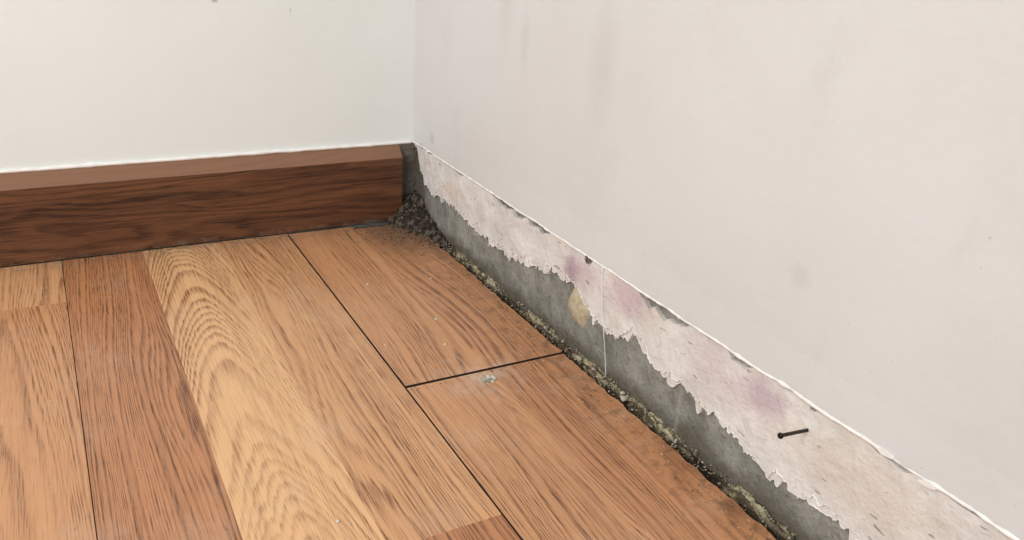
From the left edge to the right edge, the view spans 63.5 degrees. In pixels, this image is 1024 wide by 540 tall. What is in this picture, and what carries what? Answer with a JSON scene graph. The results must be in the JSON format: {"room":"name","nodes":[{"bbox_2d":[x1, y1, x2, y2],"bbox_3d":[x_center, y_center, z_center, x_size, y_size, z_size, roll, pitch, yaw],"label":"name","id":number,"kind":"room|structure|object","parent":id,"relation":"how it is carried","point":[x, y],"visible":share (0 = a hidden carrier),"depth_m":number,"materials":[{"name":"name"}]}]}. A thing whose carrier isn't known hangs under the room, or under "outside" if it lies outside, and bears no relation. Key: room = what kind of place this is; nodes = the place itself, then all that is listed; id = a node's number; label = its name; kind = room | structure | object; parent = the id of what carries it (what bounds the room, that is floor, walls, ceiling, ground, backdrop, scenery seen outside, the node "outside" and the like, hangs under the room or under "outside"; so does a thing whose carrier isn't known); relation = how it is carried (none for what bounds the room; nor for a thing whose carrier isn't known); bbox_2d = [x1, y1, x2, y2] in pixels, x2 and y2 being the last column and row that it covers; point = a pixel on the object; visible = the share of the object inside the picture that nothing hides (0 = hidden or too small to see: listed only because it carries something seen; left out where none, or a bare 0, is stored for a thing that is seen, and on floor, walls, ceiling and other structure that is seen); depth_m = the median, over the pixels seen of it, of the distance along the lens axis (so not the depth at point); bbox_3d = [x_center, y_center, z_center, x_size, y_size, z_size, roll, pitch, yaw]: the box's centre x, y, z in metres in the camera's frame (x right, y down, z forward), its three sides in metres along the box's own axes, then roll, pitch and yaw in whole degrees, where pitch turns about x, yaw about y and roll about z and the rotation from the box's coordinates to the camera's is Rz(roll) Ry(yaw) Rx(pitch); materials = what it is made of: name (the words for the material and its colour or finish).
{"room":"room corner","nodes":[
{"label":"room corner","id":0,"kind":"room"},
{"bbox_2d":[0,0,414,267],"bbox_3d":[-1.173,-1.008,0.112,2.720,2.430,0.120,-9,27,-28],"label":"wall","id":1,"kind":"structure","parent":0,"point":[82,81],"depth_m":0.91,"materials":[{"name":"beige paint"}]},
{"bbox_2d":[0,144,402,266],"bbox_3d":[-1.191,0.052,0.519,2.390,0.098,0.015,-9,27,-28],"label":"baseboard","id":2,"kind":"structure","parent":1,"relation":"attached to","point":[46,215],"depth_m":0.94,"materials":[{"name":"brown wood"}]},
{"bbox_2d":[0,140,412,173],"bbox_3d":[-0.826,-0.054,0.697,1.596,0.005,0.005,-9,27,-28],"label":"bead","id":3,"kind":"object","parent":1,"relation":"attached to","point":[87,165],"visible":1,"depth_m":0.94,"materials":[{"name":"paint"}]},
{"bbox_2d":[392,143,416,199],"bbox_3d":[-0.142,-0.112,1.079,0.038,0.109,0.004,-9,27,-28],"label":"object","id":4,"kind":"object","parent":1,"relation":"attached to","point":[409,151],"visible":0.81,"depth_m":1.08,"materials":[{"name":"grey concrete"}]},
{"bbox_2d":[62,224,388,539],"bbox_3d":[-0.599,0.607,-0.490,2.720,0.021,2.600,-9,27,-28],"label":"subfloor","id":5,"kind":"structure","parent":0,"point":[383,224],"depth_m":0.68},
{"bbox_2d":[0,224,775,539],"bbox_3d":[-0.673,0.597,-0.517,2.612,0.009,2.536,-9,27,-28],"label":"floor","id":6,"kind":"structure","parent":0,"point":[511,451],"depth_m":0.67,"materials":[{"name":"brown wood"}]},
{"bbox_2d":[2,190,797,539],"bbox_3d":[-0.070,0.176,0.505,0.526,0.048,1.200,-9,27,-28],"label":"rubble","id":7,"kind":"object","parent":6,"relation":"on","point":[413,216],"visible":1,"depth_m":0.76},
{"bbox_2d":[479,374,496,382],"bbox_3d":[-0.020,0.097,0.730,0.012,0.003,0.015,22,29,35],"label":"chip","id":8,"kind":"object","parent":6,"relation":"on","point":[488,377],"visible":1,"depth_m":0.73,"materials":[{"name":"white paint"}]},
{"bbox_2d":[601,266,605,376],"bbox_3d":[0.081,0.045,0.731,0.002,0.100,0.024,-9,27,-28],"label":"drip","id":9,"kind":"object","parent":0,"point":[602,266],"depth_m":0.73,"materials":[{"name":"white paint"}]},
{"bbox_2d":[416,150,848,539],"bbox_3d":[0.618,-0.678,-0.366,0.116,2.430,2.600,-9,27,-28],"label":"concrete","id":10,"kind":"structure","parent":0,"point":[547,296],"depth_m":0.71,"materials":[{"name":"grey concrete"}]},
{"bbox_2d":[568,288,589,327],"bbox_3d":[0.061,0.035,0.775,0.005,0.038,0.038,-9,27,-28],"label":"patch","id":11,"kind":"object","parent":10,"relation":"attached to","point":[579,311],"visible":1,"depth_m":0.77,"materials":[{"name":"beige paint"}]},
{"bbox_2d":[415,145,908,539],"bbox_3d":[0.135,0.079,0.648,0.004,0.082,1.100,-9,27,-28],"label":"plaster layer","id":12,"kind":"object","parent":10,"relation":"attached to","point":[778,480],"visible":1,"depth_m":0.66,"materials":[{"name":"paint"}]},
{"bbox_2d":[777,428,808,438],"bbox_3d":[0.181,0.104,0.533,0.030,0.008,0.004,-12,28,-33],"label":"nail","id":13,"kind":"object","parent":12,"relation":"attached to","point":[780,435],"visible":1,"depth_m":0.53,"materials":[{"name":"metal"}]},
{"bbox_2d":[413,143,1011,539],"bbox_3d":[0.134,0.076,0.645,0.003,0.076,1.100,-9,27,-28],"label":"exposed plaster","id":14,"kind":"object","parent":10,"relation":"attached to","point":[869,493],"visible":1,"depth_m":0.58,"materials":[{"name":"white paint"}]},
{"bbox_2d":[875,447,893,458],"bbox_3d":[0.220,0.108,0.488,0.002,0.004,0.013,-9,27,-28],"label":"flake","id":15,"kind":"object","parent":14,"relation":"attached to","point":[882,451],"depth_m":0.49,"materials":[{"name":"white paint"}]},
{"bbox_2d":[917,478,935,489],"bbox_3d":[0.234,0.121,0.466,0.002,0.003,0.011,-9,27,-28],"label":"flake","id":16,"kind":"object","parent":14,"relation":"attached to","point":[923,482],"depth_m":0.47,"materials":[{"name":"white paint"}]},
{"bbox_2d":[412,0,1023,539],"bbox_3d":[0.569,-0.729,-0.420,0.006,2.300,2.600,-9,27,-28],"label":"wall","id":17,"kind":"structure","parent":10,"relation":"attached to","point":[830,192],"depth_m":0.52,"materials":[{"name":"white paint"}]},
{"bbox_2d":[413,141,1019,539],"bbox_3d":[0.147,0.050,0.610,0.004,0.005,1.149,-9,27,-28],"label":"ridge","id":18,"kind":"object","parent":17,"relation":"attached to","point":[781,383],"depth_m":0.55,"materials":[{"name":"white paint"}]}
]}

